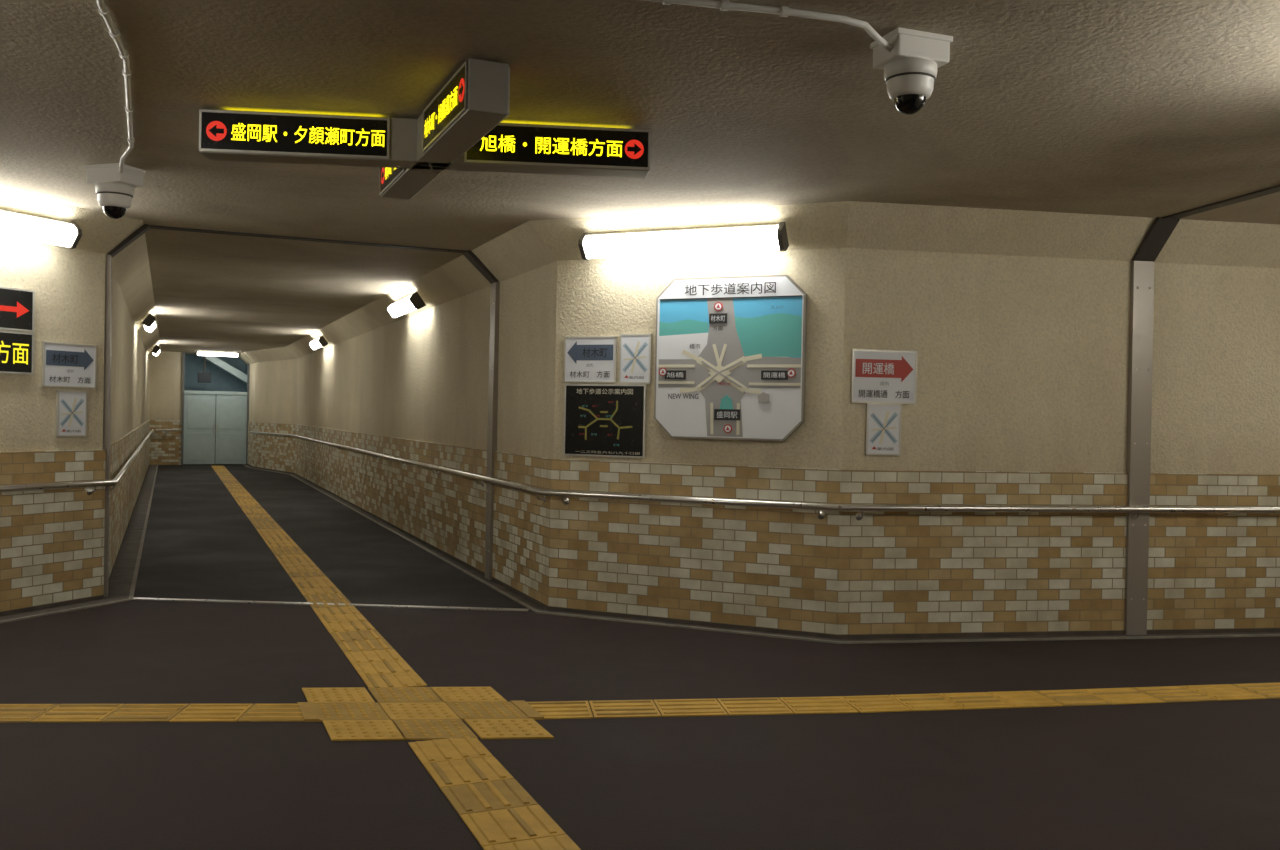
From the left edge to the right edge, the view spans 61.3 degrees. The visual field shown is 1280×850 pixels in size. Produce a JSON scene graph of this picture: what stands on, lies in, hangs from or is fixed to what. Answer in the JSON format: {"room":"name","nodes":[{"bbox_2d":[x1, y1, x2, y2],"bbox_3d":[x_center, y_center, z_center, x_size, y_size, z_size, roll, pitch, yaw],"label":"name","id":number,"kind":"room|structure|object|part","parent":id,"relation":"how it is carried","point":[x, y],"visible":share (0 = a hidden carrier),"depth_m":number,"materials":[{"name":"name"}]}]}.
{"room":"underground pedestrian passage","nodes":[
{"label":"underground pedestrian passage","id":0,"kind":"room"},
{"bbox_2d":[149,351,182,464],"bbox_3d":[-11.622,-0.419,26.461,0.727,2.800,0.001,1,1,-24],"label":"wall","id":1,"kind":"structure","parent":0,"point":[165,402],"depth_m":26.46,"materials":[{"name":"paint"}]},
{"bbox_2d":[156,429,177,432],"bbox_3d":[-11.577,0.153,26.422,0.500,0.106,0.088,1,1,-24],"label":"handrail","id":2,"kind":"object","parent":1,"relation":"attached to","point":[166,430],"visible":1,"depth_m":26.39,"materials":[{"name":"silver metal"}]},
{"bbox_2d":[181,352,184,464],"bbox_3d":[-11.268,-0.408,26.621,0.050,2.790,0.110,1,1,-24],"label":"door frame","id":3,"kind":"structure","parent":1,"relation":"attached to","point":[183,362],"depth_m":26.57,"materials":[{"name":"grey metal"}]},
{"bbox_2d":[184,355,246,459],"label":"double door","id":4,"kind":"structure","parent":1,"relation":"in","point":[199,411],"depth_m":27.05,"materials":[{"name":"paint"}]},
{"bbox_2d":[183,394,215,463],"bbox_3d":[-10.925,0.102,26.785,0.724,1.740,0.040,1,1,-24],"label":"leaf","id":5,"kind":"object","parent":4,"relation":"attached to","point":[186,396],"visible":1,"depth_m":26.76,"materials":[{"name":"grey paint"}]},
{"bbox_3d":[-10.921,0.532,26.767,0.570,0.680,0.008,1,1,-24],"label":"panel","id":6,"kind":"part","parent":4,"relation":"part of","materials":[{"name":"teal paint"}]},
{"bbox_3d":[-10.905,-0.287,26.761,0.570,0.760,0.008,1,1,-24],"label":"panel","id":7,"kind":"part","parent":4,"relation":"part of","materials":[{"name":"teal paint"}]},
{"bbox_2d":[198,372,210,382],"bbox_3d":[-10.876,-1.184,26.965,0.300,0.250,0.250,1,1,-24],"label":"equipment box","id":8,"kind":"object","parent":4,"relation":"on","point":[203,377],"visible":1,"depth_m":26.85,"materials":[{"name":"grey metal"}]},
{"bbox_3d":[-10.570,-0.802,26.924,1.560,0.080,0.080,1,1,-24],"label":"transom rail","id":9,"kind":"part","parent":4,"relation":"part of","materials":[{"name":"silver metal"}]},
{"bbox_3d":[-10.252,0.543,27.059,0.570,0.680,0.008,1,1,-24],"label":"panel","id":10,"kind":"part","parent":4,"relation":"part of","materials":[{"name":"teal paint"}]},
{"bbox_2d":[215,394,246,463],"bbox_3d":[-10.250,0.113,27.079,0.724,1.740,0.040,1,1,-24],"label":"leaf","id":11,"kind":"object","parent":4,"relation":"attached to","point":[218,396],"visible":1,"depth_m":27.06,"materials":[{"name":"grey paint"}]},
{"bbox_3d":[-10.236,-0.277,27.052,0.570,0.760,0.008,1,1,-24],"label":"panel","id":12,"kind":"part","parent":4,"relation":"part of","materials":[{"name":"teal paint"}]},
{"bbox_2d":[135,465,529,609],"bbox_3d":[-6.289,1.154,17.497,11.011,0.001,19.393,1,0,0],"label":"floor","id":13,"kind":"structure","parent":0,"point":[199,543],"depth_m":10.77,"materials":[{"name":"concrete"}]},
{"bbox_2d":[0,191,1279,643],"bbox_3d":[-4.804,-0.174,12.450,32.464,2.800,23.895,1,1,39],"label":"wall","id":14,"kind":"structure","parent":0,"point":[1016,322],"depth_m":7.36,"materials":[{"name":"paint"}]},
{"bbox_2d":[0,330,33,374],"bbox_3d":[-4.291,-0.485,7.045,0.025,0.282,0.712,1,1,24],"label":"direction sign","id":15,"kind":"object","parent":14,"relation":"attached to","point":[16,348],"visible":1,"depth_m":7.25,"materials":[{"name":"black plastic"}]},
{"bbox_2d":[0,286,34,331],"bbox_3d":[-4.286,-0.775,7.043,0.025,0.282,0.712,1,1,24],"label":"direction sign","id":16,"kind":"object","parent":14,"relation":"attached to","point":[16,305],"visible":1,"depth_m":7.25,"materials":[{"name":"black"}]},
{"bbox_2d":[0,209,81,248],"bbox_3d":[-4.224,-1.320,6.807,0.209,0.209,1.444,1,1,24],"label":"fluorescent light","id":17,"kind":"object","parent":14,"relation":"attached to","point":[12,224],"visible":1,"depth_m":7.17,"materials":[{"name":"white paint"}]},
{"bbox_2d":[41,341,96,388],"bbox_3d":[-4.032,-0.420,7.636,0.017,0.312,0.422,1,1,24],"label":"direction sign","id":18,"kind":"object","parent":14,"relation":"attached to","point":[65,365],"visible":1,"depth_m":7.62,"materials":[{"name":"white plastic"}]},
{"bbox_2d":[55,390,86,436],"bbox_3d":[-4.030,-0.080,7.657,0.017,0.327,0.237,1,1,24],"label":"sign","id":19,"kind":"object","parent":14,"relation":"attached to","point":[71,406],"visible":1,"depth_m":7.65,"materials":[{"name":"white"}]},
{"bbox_2d":[0,429,153,494],"bbox_3d":[-8.911,0.294,15.481,10.176,0.106,21.583,1,0,0],"label":"handrail","id":20,"kind":"object","parent":14,"relation":"attached to","point":[63,485],"visible":0.9,"depth_m":7.65,"materials":[{"name":"silver metal"}]},
{"bbox_2d":[142,314,156,332],"bbox_3d":[-6.916,-1.440,15.186,0.209,0.209,1.324,1,1,-24],"label":"fluorescent light","id":21,"kind":"object","parent":14,"relation":"attached to","point":[149,325],"visible":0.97,"depth_m":14.61,"materials":[{"name":"white paint"}]},
{"bbox_2d":[144,322,155,331],"bbox_3d":[-6.885,-1.412,15.200,0.075,0.156,1.260,39,-14,-19],"label":"diffuser","id":22,"kind":"object","parent":21,"relation":"attached to","point":[148,326],"depth_m":15.03,"materials":[{"name":"white plastic"}]},
{"bbox_2d":[151,345,160,355],"bbox_3d":[-10.112,-1.561,22.519,0.209,0.209,1.324,1,1,-24],"label":"fluorescent light","id":23,"kind":"object","parent":14,"relation":"attached to","point":[155,350],"visible":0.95,"depth_m":21.93,"materials":[{"name":"white paint"}]},
{"bbox_2d":[246,363,249,464],"bbox_3d":[-9.884,-0.387,27.225,0.050,2.790,0.110,1,1,-24],"label":"door frame","id":24,"kind":"structure","parent":14,"relation":"attached to","point":[248,364],"depth_m":27.17,"materials":[{"name":"grey metal"}]},
{"bbox_2d":[103,224,499,596],"bbox_3d":[-2.609,-0.096,8.620,3.014,2.792,0.150,1,1,-24],"label":"door frame","id":25,"kind":"structure","parent":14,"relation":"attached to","point":[495,284],"depth_m":8.79,"materials":[{"name":"silver metal"}]},
{"bbox_3d":[-3.853,-0.116,8.077,0.300,2.792,0.150,1,1,-24],"label":"joint post","id":26,"kind":"part","parent":25,"relation":"part of","materials":[{"name":"silver metal"}]},
{"bbox_3d":[-1.366,-0.077,9.162,0.300,2.792,0.150,1,1,-24],"label":"joint post","id":27,"kind":"part","parent":25,"relation":"part of","materials":[{"name":"silver metal"}]},
{"bbox_2d":[309,336,327,349],"bbox_3d":[-5.615,-1.446,18.917,0.209,0.209,1.324,1,1,-24],"label":"fluorescent light","id":28,"kind":"object","parent":14,"relation":"attached to","point":[314,344],"visible":0.97,"depth_m":18.54,"materials":[{"name":"white paint"}]},
{"bbox_2d":[310,338,321,349],"bbox_3d":[-5.647,-1.418,18.903,0.075,0.156,1.260,-37,15,-19],"label":"diffuser","id":29,"kind":"object","parent":28,"relation":"attached to","point":[314,344],"depth_m":18.81,"materials":[{"name":"white plastic"}]},
{"bbox_2d":[387,292,425,318],"bbox_3d":[-2.579,-1.331,11.951,0.209,0.209,1.324,1,1,-24],"label":"fluorescent light","id":30,"kind":"object","parent":14,"relation":"attached to","point":[413,302],"visible":0.98,"depth_m":11.68,"materials":[{"name":"white paint"}]},
{"bbox_2d":[388,296,415,317],"bbox_3d":[-2.611,-1.303,11.937,0.075,0.156,1.260,-37,15,-19],"label":"diffuser","id":31,"kind":"object","parent":30,"relation":"attached to","point":[408,304],"depth_m":11.85,"materials":[{"name":"white plastic"}]},
{"bbox_2d":[564,336,616,382],"bbox_3d":[-0.353,-0.464,7.675,0.407,0.327,0.017,1,1,23],"label":"direction sign","id":32,"kind":"object","parent":14,"relation":"attached to","point":[593,359],"visible":1,"depth_m":7.67,"materials":[{"name":"white plastic"}]},
{"bbox_2d":[563,384,646,457],"bbox_3d":[-0.252,-0.032,7.630,0.632,0.512,0.020,1,1,23],"label":"map","id":33,"kind":"object","parent":14,"relation":"attached to","point":[601,420],"visible":1,"depth_m":7.62,"materials":[{"name":"black"}]},
{"bbox_2d":[619,334,651,383],"bbox_3d":[-0.032,-0.462,7.536,0.237,0.347,0.017,1,1,23],"label":"sign","id":34,"kind":"object","parent":14,"relation":"attached to","point":[635,357],"visible":1,"depth_m":7.53,"materials":[{"name":"white"}]},
{"bbox_2d":[578,222,788,259],"bbox_3d":[0.279,-1.237,7.244,1.444,0.209,0.209,1,1,23],"label":"fluorescent light","id":35,"kind":"object","parent":14,"relation":"attached to","point":[770,237],"visible":1,"depth_m":7.16,"materials":[{"name":"white paint"}]},
{"bbox_2d":[654,275,806,440],"bbox_3d":[0.594,-0.448,7.244,1.050,1.090,0.058,1,1,23],"label":"board","id":36,"kind":"object","parent":14,"relation":"attached to","point":[730,352],"visible":1,"depth_m":7.21,"materials":[{"name":"grey plastic"}]},
{"bbox_3d":[0.241,-0.343,7.370,0.154,0.060,0.008,1,1,23],"label":"label plate","id":37,"kind":"part","parent":36,"relation":"part of","materials":[{"name":"black plastic"}]},
{"bbox_3d":[0.525,-0.715,7.248,0.126,0.066,0.008,1,1,23],"label":"label plate","id":38,"kind":"part","parent":36,"relation":"part of","materials":[{"name":"black plastic"}]},
{"bbox_3d":[0.583,-0.069,7.223,0.182,0.073,0.008,1,1,23],"label":"label plate","id":39,"kind":"part","parent":36,"relation":"part of","materials":[{"name":"black plastic"}]},
{"bbox_3d":[0.884,-0.328,7.093,0.182,0.060,0.008,1,1,23],"label":"label plate","id":40,"kind":"part","parent":36,"relation":"part of","materials":[{"name":"black plastic"}]},
{"bbox_2d":[250,431,1279,519],"bbox_3d":[-0.959,0.461,13.737,28.127,0.106,9.257,1,1,37],"label":"handrail","id":41,"kind":"object","parent":14,"relation":"attached to","point":[601,495],"visible":1,"depth_m":7.23,"materials":[{"name":"silver metal"}]},
{"bbox_3d":[1.174,0.586,7.001,0.048,0.048,0.006,-24,-9,22],"label":"bracket plate","id":42,"kind":"part","parent":41,"relation":"part of","materials":[{"name":"silver metal"}]},
{"bbox_2d":[865,403,901,455],"bbox_3d":[1.579,0.028,7.007,0.237,0.337,0.017,1,0,-10],"label":"sign","id":43,"kind":"object","parent":14,"relation":"attached to","point":[883,421],"visible":1,"depth_m":7.00,"materials":[{"name":"white"}]},
{"bbox_2d":[851,349,916,403],"bbox_3d":[1.583,-0.312,7.004,0.442,0.347,0.017,1,0,-10],"label":"direction sign","id":44,"kind":"object","parent":14,"relation":"attached to","point":[877,376],"visible":1,"depth_m":7.00,"materials":[{"name":"white plastic"}]},
{"bbox_2d":[1124,185,1279,634],"bbox_3d":[3.623,0.046,5.832,0.150,2.792,3.040,1,0,-10],"label":"door frame","id":45,"kind":"structure","parent":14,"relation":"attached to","point":[1138,456],"depth_m":7.28,"materials":[{"name":"silver metal"}]},
{"bbox_3d":[3.393,0.031,7.183,0.150,2.792,0.300,1,0,-10],"label":"joint post","id":46,"kind":"part","parent":45,"relation":"part of","materials":[{"name":"silver metal"}]},
{"bbox_2d":[0,0,1279,354],"bbox_3d":[-0.470,-1.551,9.988,31.000,0.200,42.000,1,0,0],"label":"ceiling","id":47,"kind":"structure","parent":0,"point":[1135,108],"depth_m":4.80,"materials":[{"name":"paint"}]},
{"bbox_2d":[84,0,145,218],"bbox_3d":[-1.754,-1.279,3.576,0.314,0.296,6.044,1,1,-26],"label":"dome camera","id":48,"kind":"object","parent":47,"relation":"attached to","point":[115,183],"visible":1,"depth_m":6.07,"materials":[{"name":"white paint"}]},
{"bbox_2d":[196,351,238,356],"bbox_3d":[-10.198,-1.712,26.079,0.974,0.114,0.172,1,1,-24],"label":"fluorescent light","id":49,"kind":"object","parent":47,"relation":"attached to","point":[200,353],"visible":1,"depth_m":26.00,"materials":[{"name":"white paint"}]},
{"bbox_2d":[197,355,246,383],"bbox_3d":[-10.683,-1.425,27.618,1.230,0.730,1.000,1,1,-24],"label":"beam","id":50,"kind":"structure","parent":47,"relation":"attached to","point":[213,360],"depth_m":27.26,"materials":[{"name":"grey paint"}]},
{"bbox_2d":[199,58,650,199],"bbox_3d":[-0.976,-1.320,5.037,1.765,0.221,1.315,1,1,30],"label":"direction sign","id":51,"kind":"object","parent":47,"relation":"hanging from","point":[460,129],"visible":1,"depth_m":4.93,"materials":[{"name":"grey plastic"}]},
{"bbox_3d":[-1.976,-1.325,4.856,0.010,0.180,0.008,1,0,-6],"label":"frame","id":52,"kind":"part","parent":51,"relation":"part of","materials":[{"name":"silver metal"}]},
{"bbox_3d":[-1.565,-1.231,4.898,0.840,0.010,0.008,1,0,-6],"label":"frame","id":53,"kind":"part","parent":51,"relation":"part of","materials":[{"name":"silver metal"}]},
{"bbox_3d":[-1.562,-1.405,4.896,0.840,0.010,0.008,1,0,-6],"label":"frame","id":54,"kind":"part","parent":51,"relation":"part of","materials":[{"name":"silver metal"}]},
{"bbox_3d":[-1.564,-1.318,4.899,0.840,0.176,0.004,1,0,-6],"label":"panel","id":55,"kind":"part","parent":51,"relation":"part of","materials":[{"name":"black plastic"}]},
{"bbox_3d":[-1.482,-1.317,4.989,1.020,0.197,0.156,1,0,-6],"label":"arm","id":56,"kind":"part","parent":51,"relation":"part of","materials":[{"name":"grey"}]},
{"bbox_3d":[-1.389,-1.322,5.781,0.008,0.180,0.010,1,1,-24],"label":"frame","id":57,"kind":"part","parent":51,"relation":"part of","materials":[{"name":"silver metal"}]},
{"bbox_3d":[-1.151,-1.310,4.939,0.010,0.180,0.008,1,0,-6],"label":"frame","id":58,"kind":"part","parent":51,"relation":"part of","materials":[{"name":"silver metal"}]},
{"bbox_3d":[-1.261,-1.230,5.484,0.008,0.010,0.660,1,1,-24],"label":"frame","id":59,"kind":"part","parent":51,"relation":"part of","materials":[{"name":"silver metal"}]},
{"bbox_3d":[-1.257,-1.317,5.484,0.004,0.176,0.660,1,1,-24],"label":"panel","id":60,"kind":"part","parent":51,"relation":"part of","materials":[{"name":"black plastic"}]},
{"bbox_3d":[-1.147,-1.314,5.434,0.156,0.197,0.860,1,1,-24],"label":"arm","id":61,"kind":"part","parent":51,"relation":"part of","materials":[{"name":"grey metal"}]},
{"bbox_3d":[-0.961,-1.305,4.800,0.008,0.180,0.010,1,1,-24],"label":"frame","id":62,"kind":"part","parent":51,"relation":"part of","materials":[{"name":"silver metal"}]},
{"bbox_3d":[-0.813,-1.213,4.457,0.008,0.010,0.760,1,1,-24],"label":"frame","id":63,"kind":"part","parent":51,"relation":"part of","materials":[{"name":"silver metal"}]},
{"bbox_3d":[-0.810,-1.387,4.456,0.008,0.010,0.760,1,1,-24],"label":"frame","id":64,"kind":"part","parent":51,"relation":"part of","materials":[{"name":"silver metal"}]},
{"bbox_3d":[-0.810,-1.300,4.457,0.004,0.176,0.760,1,1,-24],"label":"panel","id":65,"kind":"part","parent":51,"relation":"part of","materials":[{"name":"black plastic"}]},
{"bbox_3d":[-0.775,-1.300,4.581,0.156,0.197,1.000,1,1,-24],"label":"arm","id":66,"kind":"part","parent":51,"relation":"part of","materials":[{"name":"grey metal"}]},
{"bbox_3d":[-0.662,-1.294,4.113,0.008,0.180,0.010,1,1,-24],"label":"frame","id":67,"kind":"part","parent":51,"relation":"part of","materials":[{"name":"silver metal"}]},
{"bbox_3d":[-0.661,-1.210,4.524,0.008,0.010,0.760,1,1,-24],"label":"frame","id":68,"kind":"part","parent":51,"relation":"part of","materials":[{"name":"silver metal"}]},
{"bbox_3d":[-0.509,-1.292,4.179,0.008,0.180,0.010,1,1,-24],"label":"frame","id":69,"kind":"part","parent":51,"relation":"part of","materials":[{"name":"silver metal"}]},
{"bbox_3d":[-0.468,-1.298,5.091,1.020,0.197,0.156,1,0,-6],"label":"arm","id":70,"kind":"part","parent":51,"relation":"part of","materials":[{"name":"grey"}]},
{"bbox_3d":[-0.380,-1.296,5.018,0.860,0.176,0.004,1,0,-6],"label":"panel","id":71,"kind":"part","parent":51,"relation":"part of","materials":[{"name":"black plastic"}]},
{"bbox_3d":[-0.382,-1.209,5.017,0.860,0.010,0.008,1,0,-6],"label":"frame","id":72,"kind":"part","parent":51,"relation":"part of","materials":[{"name":"silver metal"}]},
{"bbox_3d":[-0.378,-1.383,5.015,0.860,0.010,0.008,1,0,-6],"label":"frame","id":73,"kind":"part","parent":51,"relation":"part of","materials":[{"name":"silver metal"}]},
{"bbox_3d":[0.043,-1.288,5.059,0.010,0.180,0.008,1,0,-6],"label":"frame","id":74,"kind":"part","parent":51,"relation":"part of","materials":[{"name":"silver metal"}]},
{"bbox_2d":[642,0,952,114],"bbox_3d":[-1.177,-1.279,3.303,4.665,0.270,0.280,1,0,-13],"label":"dome camera","id":75,"kind":"object","parent":47,"relation":"attached to","point":[910,59],"visible":1,"depth_m":3.77,"materials":[{"name":"white paint"}]},
{"bbox_2d":[0,464,1279,849],"bbox_3d":[-0.527,1.429,10.012,31.000,0.200,42.000,1,0,0],"label":"floor","id":76,"kind":"structure","parent":0,"point":[1200,775],"depth_m":4.61,"materials":[{"name":"concrete"}]},
{"bbox_2d":[0,703,303,721],"bbox_3d":[-6.786,1.247,4.535,10.549,0.012,0.387,1,0,-6],"label":"tactile paving line","id":77,"kind":"object","parent":76,"relation":"on","point":[258,712],"visible":1,"depth_m":4.98,"materials":[{"name":"yellow tile"}]},
{"bbox_2d":[211,465,426,687],"bbox_3d":[-5.820,1.172,16.061,0.290,0.012,22.943,1,1,-24],"label":"tactile paving line","id":78,"kind":"object","parent":76,"relation":"on","point":[373,658],"visible":1,"depth_m":7.65,"materials":[{"name":"yellow tile"}]},
{"bbox_2d":[133,597,528,610],"bbox_3d":[-2.276,1.308,7.881,2.944,0.008,0.060,1,0,3],"label":"strip","id":79,"kind":"object","parent":76,"relation":"on","point":[134,598],"visible":1,"depth_m":7.87,"materials":[{"name":"silver metal"}]},
{"bbox_2d":[297,687,553,740],"bbox_3d":[-1.048,1.352,5.111,1.259,0.012,0.887,1,0,-6],"label":"intersection","id":80,"kind":"object","parent":76,"relation":"on","point":[346,713],"visible":1,"depth_m":5.05,"materials":[{"name":"yellow tile"}]},
{"bbox_2d":[408,736,580,849],"bbox_3d":[1.648,1.454,-1.049,0.290,0.012,12.500,1,1,-24],"label":"tactile paving line","id":81,"kind":"object","parent":76,"relation":"on","point":[497,810],"visible":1,"depth_m":3.96,"materials":[{"name":"yellow tile"}]},
{"bbox_2d":[527,682,1279,718],"bbox_3d":[5.959,1.478,6.251,13.216,0.012,0.343,1,0,-10],"label":"tactile paving line","id":82,"kind":"object","parent":76,"relation":"on","point":[1247,691],"visible":0.99,"depth_m":5.42,"materials":[{"name":"yellow tile"}]}
]}

